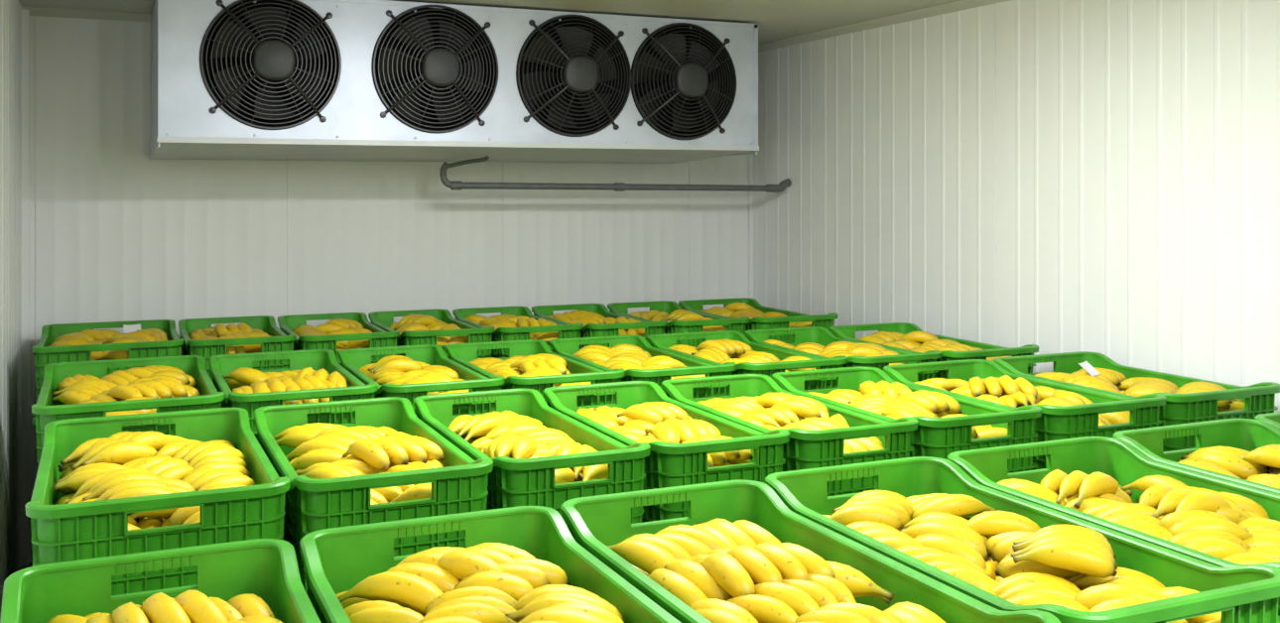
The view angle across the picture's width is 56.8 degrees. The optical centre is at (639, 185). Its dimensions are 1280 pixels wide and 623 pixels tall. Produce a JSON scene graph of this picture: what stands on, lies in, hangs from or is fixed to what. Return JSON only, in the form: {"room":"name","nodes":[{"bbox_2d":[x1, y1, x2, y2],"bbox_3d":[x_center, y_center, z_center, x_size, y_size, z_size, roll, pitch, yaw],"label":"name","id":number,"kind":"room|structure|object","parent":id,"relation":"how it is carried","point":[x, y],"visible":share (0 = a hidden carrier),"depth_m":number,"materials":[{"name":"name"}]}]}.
{"room":"warehouse","nodes":[
{"label":"warehouse","id":0,"kind":"room"},
{"bbox_2d":[0,0,21,619],"bbox_3d":[-1.198,0.442,1.698,0.102,2.456,7.680,0,0,-24],"label":"wall","id":1,"kind":"structure","parent":0,"point":[10,10],"depth_m":4.60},
{"bbox_2d":[21,8,29,565],"bbox_3d":[-2.708,0.442,5.213,0.030,2.456,0.030,0,0,-24],"label":"trim","id":2,"kind":"structure","parent":1,"relation":"attached to","point":[25,13],"depth_m":5.20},
{"bbox_2d":[20,562,32,569],"bbox_3d":[0.526,1.720,2.473,3.884,0.100,7.880,0,0,-24],"label":"floor","id":3,"kind":"structure","parent":0,"point":[31,564],"depth_m":5.19,"materials":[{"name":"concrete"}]},
{"bbox_3d":[-2.164,1.535,4.829,0.528,0.270,0.808,0,0,-24],"label":"plastic crate","id":4,"kind":"object","parent":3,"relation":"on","visible":0},
{"bbox_3d":[-2.164,1.268,4.829,0.528,0.270,0.808,0,0,-24],"label":"plastic crate","id":5,"kind":"object","parent":4,"relation":"on","visible":0},
{"bbox_2d":[32,417,38,470],"bbox_3d":[-2.164,1.000,4.829,0.528,0.270,0.808,0,0,-24],"label":"plastic crate","id":6,"kind":"object","parent":5,"relation":"on","point":[34,419],"visible":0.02,"depth_m":4.41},
{"bbox_2d":[32,319,183,398],"bbox_3d":[-2.164,0.733,4.829,0.528,0.270,0.808,0,0,-24],"label":"plastic crate","id":7,"kind":"object","parent":6,"relation":"on","point":[44,354],"visible":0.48,"depth_m":4.53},
{"bbox_3d":[-1.714,1.535,4.999,0.408,0.270,0.819,0,0,-24],"label":"plastic crate","id":8,"kind":"object","parent":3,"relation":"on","visible":0},
{"bbox_3d":[-1.714,1.268,4.999,0.408,0.270,0.819,0,0,-24],"label":"plastic crate","id":9,"kind":"object","parent":8,"relation":"on","visible":0},
{"bbox_3d":[-1.714,1.000,4.999,0.408,0.269,0.819,0,0,-24],"label":"plastic crate","id":10,"kind":"object","parent":9,"relation":"on","visible":0},
{"bbox_2d":[178,315,295,381],"bbox_3d":[-1.714,0.733,4.999,0.408,0.270,0.819,0,0,-24],"label":"plastic crate","id":11,"kind":"object","parent":10,"relation":"on","point":[279,340],"visible":0.47,"depth_m":4.70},
{"bbox_3d":[-1.322,1.535,5.137,0.396,0.270,0.830,0,0,-24],"label":"plastic crate","id":12,"kind":"object","parent":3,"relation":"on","visible":0},
{"bbox_3d":[-1.322,1.268,5.137,0.396,0.270,0.830,0,0,-24],"label":"plastic crate","id":13,"kind":"object","parent":12,"relation":"on","visible":0},
{"bbox_3d":[-1.322,1.000,5.137,0.396,0.269,0.830,0,0,-24],"label":"plastic crate","id":14,"kind":"object","parent":13,"relation":"on","visible":0},
{"bbox_2d":[277,312,399,366],"bbox_3d":[-1.322,0.733,5.137,0.396,0.270,0.830,0,0,-24],"label":"plastic crate","id":15,"kind":"object","parent":14,"relation":"on","point":[379,337],"visible":0.38,"depth_m":4.83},
{"bbox_3d":[-0.947,1.535,5.282,0.384,0.270,0.841,0,0,-24],"label":"plastic crate","id":16,"kind":"object","parent":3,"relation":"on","visible":0},
{"bbox_3d":[-0.947,1.268,5.282,0.384,0.270,0.841,0,0,-24],"label":"plastic crate","id":17,"kind":"object","parent":16,"relation":"on","visible":0},
{"bbox_3d":[-0.947,1.000,5.282,0.384,0.269,0.841,0,0,-24],"label":"plastic crate","id":18,"kind":"object","parent":17,"relation":"on","visible":0},
{"bbox_2d":[368,309,494,358],"bbox_3d":[-0.947,0.733,5.282,0.384,0.270,0.841,0,0,-24],"label":"plastic crate","id":19,"kind":"object","parent":18,"relation":"on","point":[382,320],"visible":0.38,"depth_m":4.97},
{"bbox_3d":[-0.574,1.535,5.413,0.378,0.270,0.852,0,0,-24],"label":"plastic crate","id":20,"kind":"object","parent":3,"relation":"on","visible":0},
{"bbox_3d":[-0.574,1.268,5.413,0.378,0.270,0.852,0,0,-24],"label":"plastic crate","id":21,"kind":"object","parent":20,"relation":"on","visible":0},
{"bbox_3d":[-0.574,1.000,5.413,0.378,0.269,0.852,0,0,-24],"label":"plastic crate","id":22,"kind":"object","parent":21,"relation":"on","visible":0},
{"bbox_2d":[452,306,583,358],"bbox_3d":[-0.575,0.733,5.413,0.378,0.270,0.852,0,0,-24],"label":"plastic crate","id":23,"kind":"object","parent":22,"relation":"on","point":[501,333],"visible":0.3,"depth_m":5.08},
{"bbox_3d":[0.166,1.535,5.669,0.378,0.270,0.875,0,0,-24],"label":"plastic crate","id":24,"kind":"object","parent":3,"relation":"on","visible":0},
{"bbox_3d":[0.166,1.268,5.669,0.378,0.270,0.875,0,0,-24],"label":"plastic crate","id":25,"kind":"object","parent":24,"relation":"on","visible":0},
{"bbox_3d":[0.166,1.000,5.669,0.378,0.269,0.875,0,0,-24],"label":"plastic crate","id":26,"kind":"object","parent":25,"relation":"on","visible":0},
{"bbox_2d":[607,300,749,347],"bbox_3d":[0.166,0.733,5.669,0.378,0.270,0.875,0,0,-24],"label":"plastic crate","id":27,"kind":"object","parent":26,"relation":"on","point":[738,324],"visible":0.31,"depth_m":5.33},
{"bbox_3d":[0.561,1.535,5.814,0.438,0.270,0.886,0,0,-24],"label":"plastic crate","id":28,"kind":"object","parent":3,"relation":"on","visible":0},
{"bbox_3d":[0.561,1.268,5.814,0.438,0.270,0.886,0,0,-24],"label":"plastic crate","id":29,"kind":"object","parent":28,"relation":"on","visible":0},
{"bbox_3d":[0.561,1.000,5.814,0.438,0.269,0.886,0,0,-24],"label":"plastic crate","id":30,"kind":"object","parent":29,"relation":"on","visible":0},
{"bbox_2d":[678,297,837,343],"bbox_3d":[0.561,0.733,5.814,0.438,0.270,0.886,0,0,-24],"label":"plastic crate","id":31,"kind":"object","parent":30,"relation":"on","point":[823,320],"visible":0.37,"depth_m":5.48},
{"bbox_3d":[-1.591,1.535,3.680,0.498,0.270,0.892,0,0,-24],"label":"plastic crate","id":32,"kind":"object","parent":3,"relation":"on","visible":0},
{"bbox_3d":[-1.591,1.268,3.680,0.498,0.270,0.892,0,0,-24],"label":"plastic crate","id":33,"kind":"object","parent":32,"relation":"on","visible":0},
{"bbox_3d":[-1.591,1.000,3.680,0.498,0.269,0.892,0,0,-24],"label":"plastic crate","id":34,"kind":"object","parent":33,"relation":"on","visible":0},
{"bbox_2d":[31,355,224,466],"bbox_3d":[-1.591,0.733,3.680,0.498,0.270,0.892,0,0,-24],"label":"plastic crate","id":35,"kind":"object","parent":34,"relation":"on","point":[46,411],"visible":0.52,"depth_m":3.37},
{"bbox_2d":[51,365,200,416],"bbox_3d":[-1.591,0.692,3.680,0.432,0.191,0.822,0,0,-24],"label":"bananas","id":36,"kind":"object","parent":35,"relation":"in","point":[152,381],"visible":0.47,"depth_m":3.66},
{"bbox_3d":[-1.149,1.535,3.851,0.426,0.270,0.888,0,0,-24],"label":"plastic crate","id":37,"kind":"object","parent":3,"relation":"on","visible":0},
{"bbox_3d":[-1.149,1.268,3.851,0.426,0.270,0.888,0,0,-24],"label":"plastic crate","id":38,"kind":"object","parent":37,"relation":"on","visible":0},
{"bbox_3d":[-1.149,1.000,3.851,0.426,0.269,0.888,0,0,-24],"label":"plastic crate","id":39,"kind":"object","parent":38,"relation":"on","visible":0},
{"bbox_2d":[209,349,377,440],"bbox_3d":[-1.149,0.733,3.851,0.426,0.270,0.888,0,0,-24],"label":"plastic crate","id":40,"kind":"object","parent":39,"relation":"on","point":[220,365],"visible":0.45,"depth_m":3.56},
{"bbox_2d":[222,367,347,404],"bbox_3d":[-1.149,0.685,3.851,0.360,0.176,0.818,0,0,-24],"label":"bananas","id":41,"kind":"object","parent":40,"relation":"in","point":[242,380],"visible":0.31,"depth_m":3.82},
{"bbox_3d":[-0.758,1.535,3.992,0.378,0.270,0.883,0,0,-24],"label":"plastic crate","id":42,"kind":"object","parent":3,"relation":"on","visible":0},
{"bbox_3d":[-0.758,1.268,3.992,0.378,0.270,0.883,0,0,-24],"label":"plastic crate","id":43,"kind":"object","parent":42,"relation":"on","visible":0},
{"bbox_3d":[-0.758,1.000,3.992,0.378,0.269,0.883,0,0,-24],"label":"plastic crate","id":44,"kind":"object","parent":43,"relation":"on","visible":0},
{"bbox_2d":[338,344,504,417],"bbox_3d":[-0.758,0.733,3.992,0.378,0.270,0.883,0,0,-24],"label":"plastic crate","id":45,"kind":"object","parent":44,"relation":"on","point":[351,359],"visible":0.3,"depth_m":3.83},
{"bbox_2d":[358,355,468,394],"bbox_3d":[-0.758,0.692,3.992,0.312,0.193,0.813,0,0,-24],"label":"bananas","id":46,"kind":"object","parent":45,"relation":"in","point":[393,369],"visible":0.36,"depth_m":4.01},
{"bbox_3d":[-0.389,1.535,4.136,0.390,0.270,0.879,0,0,-24],"label":"plastic crate","id":47,"kind":"object","parent":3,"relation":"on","visible":0},
{"bbox_3d":[-0.389,1.268,4.136,0.390,0.270,0.879,0,0,-24],"label":"plastic crate","id":48,"kind":"object","parent":47,"relation":"on","visible":0},
{"bbox_3d":[-0.389,1.000,4.136,0.390,0.269,0.879,0,0,-24],"label":"plastic crate","id":49,"kind":"object","parent":48,"relation":"on","visible":0},
{"bbox_2d":[445,339,625,406],"bbox_3d":[-0.389,0.733,4.136,0.390,0.270,0.879,0,0,-24],"label":"plastic crate","id":50,"kind":"object","parent":49,"relation":"on","point":[461,353],"visible":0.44,"depth_m":3.95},
{"bbox_2d":[469,353,590,386],"bbox_3d":[-0.389,0.680,4.136,0.324,0.174,0.809,0,0,-24],"label":"bananas","id":51,"kind":"object","parent":50,"relation":"in","point":[543,364],"visible":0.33,"depth_m":4.05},
{"bbox_3d":[-0.012,1.535,4.279,0.390,0.270,0.875,0,0,-24],"label":"plastic crate","id":52,"kind":"object","parent":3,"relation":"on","visible":0},
{"bbox_3d":[-0.012,1.268,4.279,0.390,0.270,0.875,0,0,-24],"label":"plastic crate","id":53,"kind":"object","parent":52,"relation":"on","visible":0},
{"bbox_3d":[-0.012,1.000,4.279,0.390,0.269,0.875,0,0,-24],"label":"plastic crate","id":54,"kind":"object","parent":53,"relation":"on","visible":0},
{"bbox_2d":[549,335,736,397],"bbox_3d":[-0.012,0.733,4.279,0.390,0.270,0.875,0,0,-24],"label":"plastic crate","id":55,"kind":"object","parent":54,"relation":"on","point":[566,347],"visible":0.3,"depth_m":4.01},
{"bbox_2d":[571,343,705,379],"bbox_3d":[-0.012,0.696,4.279,0.324,0.180,0.805,0,0,-24],"label":"bananas","id":56,"kind":"object","parent":55,"relation":"in","point":[625,356],"visible":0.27,"depth_m":4.31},
{"bbox_3d":[0.377,1.535,4.423,0.414,0.270,0.870,0,0,-24],"label":"plastic crate","id":57,"kind":"object","parent":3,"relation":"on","visible":0},
{"bbox_3d":[0.377,1.268,4.423,0.414,0.270,0.870,0,0,-24],"label":"plastic crate","id":58,"kind":"object","parent":57,"relation":"on","visible":0},
{"bbox_3d":[0.377,1.000,4.423,0.414,0.269,0.870,0,0,-24],"label":"plastic crate","id":59,"kind":"object","parent":58,"relation":"on","visible":0},
{"bbox_2d":[646,330,847,389],"bbox_3d":[0.377,0.733,4.423,0.414,0.270,0.870,0,0,-24],"label":"plastic crate","id":60,"kind":"object","parent":59,"relation":"on","point":[663,341],"visible":0.29,"depth_m":4.21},
{"bbox_3d":[0.760,1.535,4.566,0.378,0.270,0.866,0,0,-24],"label":"plastic crate","id":61,"kind":"object","parent":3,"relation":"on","visible":0},
{"bbox_3d":[0.760,1.268,4.566,0.378,0.270,0.866,0,0,-24],"label":"plastic crate","id":62,"kind":"object","parent":61,"relation":"on","visible":0},
{"bbox_3d":[0.760,1.000,4.566,0.378,0.269,0.866,0,0,-24],"label":"plastic crate","id":63,"kind":"object","parent":62,"relation":"on","visible":0},
{"bbox_2d":[745,326,941,382],"bbox_3d":[0.760,0.733,4.566,0.378,0.270,0.866,0,0,-24],"label":"plastic crate","id":64,"kind":"object","parent":63,"relation":"on","point":[824,336],"visible":0.3,"depth_m":4.51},
{"bbox_3d":[1.145,1.535,4.711,0.420,0.270,0.862,0,0,-24],"label":"plastic crate","id":65,"kind":"object","parent":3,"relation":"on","visible":0},
{"bbox_3d":[1.145,1.268,4.711,0.420,0.270,0.862,0,0,-24],"label":"plastic crate","id":66,"kind":"object","parent":65,"relation":"on","visible":0},
{"bbox_3d":[1.145,1.000,4.711,0.420,0.269,0.862,0,0,-24],"label":"plastic crate","id":67,"kind":"object","parent":66,"relation":"on","visible":0},
{"bbox_2d":[828,322,1038,379],"bbox_3d":[1.145,0.733,4.711,0.420,0.270,0.862,0,0,-24],"label":"plastic crate","id":68,"kind":"object","parent":67,"relation":"on","point":[841,331],"visible":0.23,"depth_m":4.63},
{"bbox_3d":[-1.102,1.535,2.691,0.483,0.270,0.916,0,0,-24],"label":"plastic crate","id":69,"kind":"object","parent":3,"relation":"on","visible":0},
{"bbox_3d":[-1.102,1.268,2.691,0.483,0.270,0.916,0,0,-24],"label":"plastic crate","id":70,"kind":"object","parent":69,"relation":"on","visible":0},
{"bbox_3d":[-1.102,1.000,2.691,0.483,0.269,0.916,0,0,-24],"label":"plastic crate","id":71,"kind":"object","parent":70,"relation":"on","visible":0},
{"bbox_2d":[25,407,290,595],"bbox_3d":[-1.102,0.733,2.691,0.483,0.270,0.916,0,0,-24],"label":"plastic crate","id":72,"kind":"object","parent":71,"relation":"on","point":[69,532],"visible":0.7,"depth_m":2.33,"materials":[{"name":"plastic"}]},
{"bbox_2d":[53,431,255,530],"bbox_3d":[-1.102,0.692,2.691,0.417,0.183,0.846,0,0,-24],"label":"bananas","id":73,"kind":"object","parent":72,"relation":"in","point":[123,464],"visible":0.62,"depth_m":2.69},
{"bbox_3d":[-0.675,1.535,2.867,0.417,0.270,0.900,0,0,-24],"label":"plastic crate","id":74,"kind":"object","parent":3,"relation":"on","visible":0},
{"bbox_3d":[-0.675,1.268,2.867,0.417,0.270,0.900,0,0,-24],"label":"plastic crate","id":75,"kind":"object","parent":74,"relation":"on","visible":0},
{"bbox_3d":[-0.675,1.000,2.867,0.417,0.269,0.900,0,0,-24],"label":"plastic crate","id":76,"kind":"object","parent":75,"relation":"on","visible":0},
{"bbox_2d":[254,396,493,594],"bbox_3d":[-0.675,0.733,2.867,0.417,0.270,0.900,0,0,-24],"label":"plastic crate","id":77,"kind":"object","parent":76,"relation":"on","point":[312,505],"visible":0.55,"depth_m":2.52,"materials":[{"name":"plastic"}]},
{"bbox_2d":[272,422,444,505],"bbox_3d":[-0.675,0.698,2.867,0.351,0.207,0.831,0,0,-24],"label":"bananas","id":78,"kind":"object","parent":77,"relation":"in","point":[321,450],"visible":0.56,"depth_m":2.79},
{"bbox_3d":[-0.305,1.535,3.028,0.366,0.270,0.885,0,0,-24],"label":"plastic crate","id":79,"kind":"object","parent":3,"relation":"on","visible":0},
{"bbox_3d":[-0.305,1.268,3.028,0.366,0.270,0.885,0,0,-24],"label":"plastic crate","id":80,"kind":"object","parent":79,"relation":"on","visible":0},
{"bbox_3d":[-0.305,1.000,3.028,0.366,0.269,0.885,0,0,-24],"label":"plastic crate","id":81,"kind":"object","parent":80,"relation":"on","visible":0},
{"bbox_2d":[413,388,650,525],"bbox_3d":[-0.305,0.733,3.028,0.366,0.270,0.885,0,0,-24],"label":"plastic crate","id":82,"kind":"object","parent":81,"relation":"on","point":[511,482],"visible":0.47,"depth_m":2.69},
{"bbox_2d":[447,410,607,484],"bbox_3d":[-0.305,0.697,3.028,0.300,0.189,0.815,0,0,-24],"label":"bananas","id":83,"kind":"object","parent":82,"relation":"in","point":[508,434],"visible":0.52,"depth_m":3.00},
{"bbox_3d":[0.041,1.535,3.173,0.360,0.270,0.870,0,0,-24],"label":"plastic crate","id":84,"kind":"object","parent":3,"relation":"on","visible":0},
{"bbox_3d":[0.041,1.268,3.173,0.360,0.270,0.870,0,0,-24],"label":"plastic crate","id":85,"kind":"object","parent":84,"relation":"on","visible":0},
{"bbox_3d":[0.041,1.000,3.173,0.360,0.269,0.870,0,0,-24],"label":"plastic crate","id":86,"kind":"object","parent":85,"relation":"on","visible":0},
{"bbox_2d":[543,381,789,522],"bbox_3d":[0.041,0.733,3.173,0.360,0.270,0.870,0,0,-24],"label":"plastic crate","id":87,"kind":"object","parent":86,"relation":"on","point":[668,464],"visible":0.48,"depth_m":2.83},
{"bbox_2d":[576,401,753,467],"bbox_3d":[0.041,0.692,3.173,0.294,0.190,0.800,0,0,-24],"label":"bananas","id":88,"kind":"object","parent":87,"relation":"in","point":[664,422],"visible":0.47,"depth_m":3.12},
{"bbox_3d":[0.389,1.535,3.314,0.366,0.270,0.854,0,0,-24],"label":"plastic crate","id":89,"kind":"object","parent":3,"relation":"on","visible":0},
{"bbox_3d":[0.389,1.268,3.314,0.366,0.270,0.854,0,0,-24],"label":"plastic crate","id":90,"kind":"object","parent":89,"relation":"on","visible":0},
{"bbox_3d":[0.389,1.000,3.314,0.366,0.269,0.854,0,0,-24],"label":"plastic crate","id":91,"kind":"object","parent":90,"relation":"on","visible":0},
{"bbox_2d":[661,374,918,496],"bbox_3d":[0.389,0.733,3.314,0.366,0.270,0.854,0,0,-24],"label":"plastic crate","id":92,"kind":"object","parent":91,"relation":"on","point":[806,448],"visible":0.38,"depth_m":2.97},
{"bbox_2d":[696,392,884,453],"bbox_3d":[0.389,0.695,3.314,0.300,0.192,0.784,0,0,-24],"label":"bananas","id":93,"kind":"object","parent":92,"relation":"in","point":[771,411],"visible":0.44,"depth_m":3.29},
{"bbox_3d":[0.751,1.535,3.467,0.396,0.270,0.839,0,0,-24],"label":"plastic crate","id":94,"kind":"object","parent":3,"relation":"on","visible":0},
{"bbox_3d":[0.751,1.268,3.467,0.396,0.270,0.839,0,0,-24],"label":"plastic crate","id":95,"kind":"object","parent":94,"relation":"on","visible":0},
{"bbox_3d":[0.751,1.000,3.467,0.396,0.269,0.839,0,0,-24],"label":"plastic crate","id":96,"kind":"object","parent":95,"relation":"on","visible":0},
{"bbox_2d":[771,366,1042,473],"bbox_3d":[0.751,0.733,3.467,0.396,0.270,0.839,0,0,-24],"label":"plastic crate","id":97,"kind":"object","parent":96,"relation":"on","point":[934,437],"visible":0.31,"depth_m":3.15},
{"bbox_2d":[808,381,1007,439],"bbox_3d":[0.751,0.692,3.467,0.330,0.193,0.769,0,0,-24],"label":"bananas","id":98,"kind":"object","parent":97,"relation":"in","point":[895,400],"visible":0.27,"depth_m":3.42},
{"bbox_3d":[1.148,1.535,3.630,0.438,0.270,0.823,0,0,-24],"label":"plastic crate","id":99,"kind":"object","parent":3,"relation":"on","visible":0},
{"bbox_3d":[1.148,1.268,3.630,0.438,0.270,0.823,0,0,-24],"label":"plastic crate","id":100,"kind":"object","parent":99,"relation":"on","visible":0},
{"bbox_3d":[1.148,1.000,3.630,0.438,0.269,0.823,0,0,-24],"label":"plastic crate","id":101,"kind":"object","parent":100,"relation":"on","visible":0},
{"bbox_2d":[883,359,1166,470],"bbox_3d":[1.148,0.733,3.630,0.438,0.270,0.823,0,0,-24],"label":"plastic crate","id":102,"kind":"object","parent":101,"relation":"on","point":[1056,423],"visible":0.31,"depth_m":3.31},
{"bbox_2d":[914,375,1129,425],"bbox_3d":[1.148,0.680,3.630,0.372,0.178,0.754,0,0,-24],"label":"bananas","id":103,"kind":"object","parent":102,"relation":"in","point":[1019,392],"visible":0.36,"depth_m":3.62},
{"bbox_3d":[1.573,1.535,3.819,0.468,0.270,0.808,0,0,-24],"label":"plastic crate","id":104,"kind":"object","parent":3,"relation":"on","visible":0},
{"bbox_3d":[1.573,1.268,3.819,0.468,0.270,0.808,0,0,-24],"label":"plastic crate","id":105,"kind":"object","parent":104,"relation":"on","visible":0},
{"bbox_3d":[1.573,1.000,3.819,0.468,0.269,0.808,0,0,-24],"label":"plastic crate","id":106,"kind":"object","parent":105,"relation":"on","visible":0},
{"bbox_2d":[992,351,1279,451],"bbox_3d":[1.573,0.733,3.819,0.468,0.270,0.808,0,0,-24],"label":"plastic crate","id":107,"kind":"object","parent":106,"relation":"on","point":[1259,398],"visible":0.34,"depth_m":3.52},
{"bbox_2d":[1033,367,1244,411],"bbox_3d":[1.573,0.701,3.819,0.402,0.183,0.738,0,0,-24],"label":"bananas","id":108,"kind":"object","parent":107,"relation":"in","point":[1107,380],"visible":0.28,"depth_m":3.77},
{"bbox_3d":[-0.614,1.535,1.534,0.426,0.270,0.886,0,0,-24],"label":"plastic crate","id":109,"kind":"object","parent":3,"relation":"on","visible":0},
{"bbox_3d":[-0.614,1.268,1.534,0.426,0.270,0.886,0,0,-24],"label":"plastic crate","id":110,"kind":"object","parent":109,"relation":"on","visible":0},
{"bbox_3d":[-0.614,1.000,1.534,0.426,0.269,0.886,0,0,-24],"label":"plastic crate","id":111,"kind":"object","parent":110,"relation":"on","visible":0},
{"bbox_2d":[0,538,321,622],"bbox_3d":[-0.614,0.733,1.534,0.426,0.270,0.886,0,0,-24],"label":"plastic crate","id":112,"kind":"object","parent":111,"relation":"on","point":[266,569],"visible":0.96,"depth_m":1.90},
{"bbox_2d":[46,589,282,622],"bbox_3d":[-0.614,0.694,1.534,0.360,0.192,0.816,0,0,-24],"label":"bananas","id":113,"kind":"object","parent":112,"relation":"in","point":[190,606],"visible":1,"depth_m":1.74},
{"bbox_3d":[-0.202,1.535,1.729,0.462,0.270,0.893,0,0,-24],"label":"plastic crate","id":114,"kind":"object","parent":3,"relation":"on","visible":0},
{"bbox_3d":[-0.202,1.268,1.729,0.462,0.270,0.893,0,0,-24],"label":"plastic crate","id":115,"kind":"object","parent":114,"relation":"on","visible":0},
{"bbox_3d":[-0.202,1.000,1.729,0.462,0.269,0.893,0,0,-24],"label":"plastic crate","id":116,"kind":"object","parent":115,"relation":"on","visible":0},
{"bbox_2d":[299,506,681,622],"bbox_3d":[-0.202,0.733,1.729,0.462,0.270,0.893,0,0,-24],"label":"plastic crate","id":117,"kind":"object","parent":116,"relation":"on","point":[335,560],"visible":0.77,"depth_m":2.06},
{"bbox_2d":[335,542,624,622],"bbox_3d":[-0.202,0.693,1.729,0.396,0.193,0.823,0,0,-24],"label":"bananas","id":118,"kind":"object","parent":117,"relation":"in","point":[485,582],"visible":1,"depth_m":1.89,"materials":[{"name":"food"}]},
{"bbox_3d":[0.216,1.535,1.927,0.438,0.270,0.900,0,0,-24],"label":"plastic crate","id":119,"kind":"object","parent":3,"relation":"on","visible":0},
{"bbox_3d":[0.216,1.268,1.927,0.438,0.270,0.900,0,0,-24],"label":"plastic crate","id":120,"kind":"object","parent":119,"relation":"on","visible":0},
{"bbox_3d":[0.216,1.000,1.927,0.438,0.269,0.900,0,0,-24],"label":"plastic crate","id":121,"kind":"object","parent":120,"relation":"on","visible":0},
{"bbox_2d":[560,480,1061,622],"bbox_3d":[0.216,0.733,1.927,0.438,0.270,0.900,0,0,-24],"label":"plastic crate","id":122,"kind":"object","parent":121,"relation":"on","point":[596,523],"visible":0.55,"depth_m":2.17,"materials":[{"name":"plastic"}]},
{"bbox_2d":[607,518,946,622],"bbox_3d":[0.216,0.688,1.927,0.372,0.185,0.830,0,0,-24],"label":"bananas","id":123,"kind":"object","parent":122,"relation":"in","point":[737,572],"visible":0.87,"depth_m":1.91,"materials":[{"name":"food"}]},
{"bbox_3d":[0.630,1.535,2.126,0.456,0.270,0.907,0,0,-24],"label":"plastic crate","id":124,"kind":"object","parent":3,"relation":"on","visible":0},
{"bbox_3d":[0.630,1.268,2.126,0.456,0.270,0.907,0,0,-24],"label":"plastic crate","id":125,"kind":"object","parent":124,"relation":"on","visible":0},
{"bbox_3d":[0.630,1.000,2.126,0.456,0.269,0.907,0,0,-24],"label":"plastic crate","id":126,"kind":"object","parent":125,"relation":"on","visible":0},
{"bbox_2d":[765,456,1279,622],"bbox_3d":[0.630,0.733,2.127,0.456,0.270,0.907,0,0,-24],"label":"plastic crate","id":127,"kind":"object","parent":126,"relation":"on","point":[1245,593],"visible":0.48,"depth_m":2.06,"materials":[{"name":"plastic"}]},
{"bbox_2d":[823,490,1221,622],"bbox_3d":[0.630,0.701,2.127,0.390,0.201,0.837,0,0,-24],"label":"bananas","id":128,"kind":"object","parent":127,"relation":"in","point":[1022,563],"visible":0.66,"depth_m":2.07,"materials":[{"name":"food"}]},
{"bbox_3d":[1.073,1.535,2.325,0.492,0.270,0.914,0,0,-24],"label":"plastic crate","id":129,"kind":"object","parent":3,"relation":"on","visible":0},
{"bbox_3d":[1.073,1.268,2.325,0.492,0.270,0.914,0,0,-24],"label":"plastic crate","id":130,"kind":"object","parent":129,"relation":"on","visible":0},
{"bbox_3d":[1.073,1.000,2.325,0.492,0.269,0.914,0,0,-24],"label":"plastic crate","id":131,"kind":"object","parent":130,"relation":"on","visible":0},
{"bbox_2d":[947,436,1279,615],"bbox_3d":[1.073,0.733,2.325,0.492,0.270,0.914,0,0,-24],"label":"plastic crate","id":132,"kind":"object","parent":131,"relation":"on","point":[1117,458],"visible":0.31,"depth_m":2.68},
{"bbox_2d":[996,469,1279,564],"bbox_3d":[1.073,0.698,2.325,0.426,0.207,0.844,0,0,-24],"label":"bananas","id":133,"kind":"object","parent":132,"relation":"in","point":[1230,527],"visible":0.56,"depth_m":2.29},
{"bbox_3d":[1.526,1.535,2.539,0.486,0.270,0.921,0,0,-24],"label":"plastic crate","id":134,"kind":"object","parent":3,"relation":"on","visible":0},
{"bbox_3d":[1.526,1.268,2.539,0.486,0.270,0.921,0,0,-24],"label":"plastic crate","id":135,"kind":"object","parent":134,"relation":"on","visible":0},
{"bbox_3d":[1.526,1.000,2.539,0.486,0.269,0.921,0,0,-24],"label":"plastic crate","id":136,"kind":"object","parent":135,"relation":"on","visible":0},
{"bbox_2d":[1112,418,1279,494],"bbox_3d":[1.526,0.733,2.539,0.486,0.270,0.921,0,0,-24],"label":"plastic crate","id":137,"kind":"object","parent":136,"relation":"on","point":[1247,435],"visible":0.32,"depth_m":2.95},
{"bbox_2d":[1178,444,1279,489],"bbox_3d":[1.526,0.699,2.539,0.420,0.198,0.851,0,0,-24],"label":"bananas","id":138,"kind":"object","parent":137,"relation":"in","point":[1261,465],"visible":0.28,"depth_m":2.73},
{"bbox_2d":[29,15,748,562],"bbox_3d":[-1.068,0.442,6.021,3.684,2.456,0.102,0,0,-24],"label":"wall","id":139,"kind":"structure","parent":0,"point":[117,233],"depth_m":5.71,"materials":[{"name":"metal"}]},
{"bbox_2d":[18,0,960,44],"bbox_3d":[0.526,-0.836,2.473,3.884,0.100,7.880,0,0,-24],"label":"ceiling","id":140,"kind":"structure","parent":0,"point":[776,20],"depth_m":5.25,"materials":[{"name":"white"}]},
{"bbox_2d":[149,0,759,163],"bbox_3d":[-0.821,-0.453,5.506,2.671,0.666,1.018,0,0,-24],"label":"evaporator cooling unit","id":141,"kind":"object","parent":140,"relation":"hanging from","point":[374,80],"visible":1,"depth_m":5.11,"materials":[{"name":"white"}]},
{"bbox_2d":[149,136,759,163],"bbox_3d":[-0.839,-0.154,5.546,2.671,0.069,0.932,0,0,-24],"label":"drip tray","id":142,"kind":"object","parent":141,"relation":"on","point":[374,149],"depth_m":5.32,"materials":[{"name":"metal"}]},
{"bbox_2d":[439,155,791,192],"bbox_3d":[-0.067,-0.053,5.956,1.917,0.178,0.042,0,0,-24],"label":"drain pipe","id":143,"kind":"object","parent":141,"relation":"attached to","point":[617,187],"visible":0.99,"depth_m":5.87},
{"bbox_2d":[753,0,1279,412],"bbox_3d":[2.251,0.442,3.248,0.103,2.456,7.680,0,0,-24],"label":"wall","id":144,"kind":"structure","parent":0,"point":[1102,177],"depth_m":4.62,"materials":[{"name":"metal"}]},
{"bbox_2d":[758,0,1010,51],"bbox_3d":[2.191,-0.768,3.221,0.035,0.035,7.680,0,0,-24],"label":"trim","id":145,"kind":"structure","parent":144,"relation":"attached to","point":[960,5],"depth_m":5.56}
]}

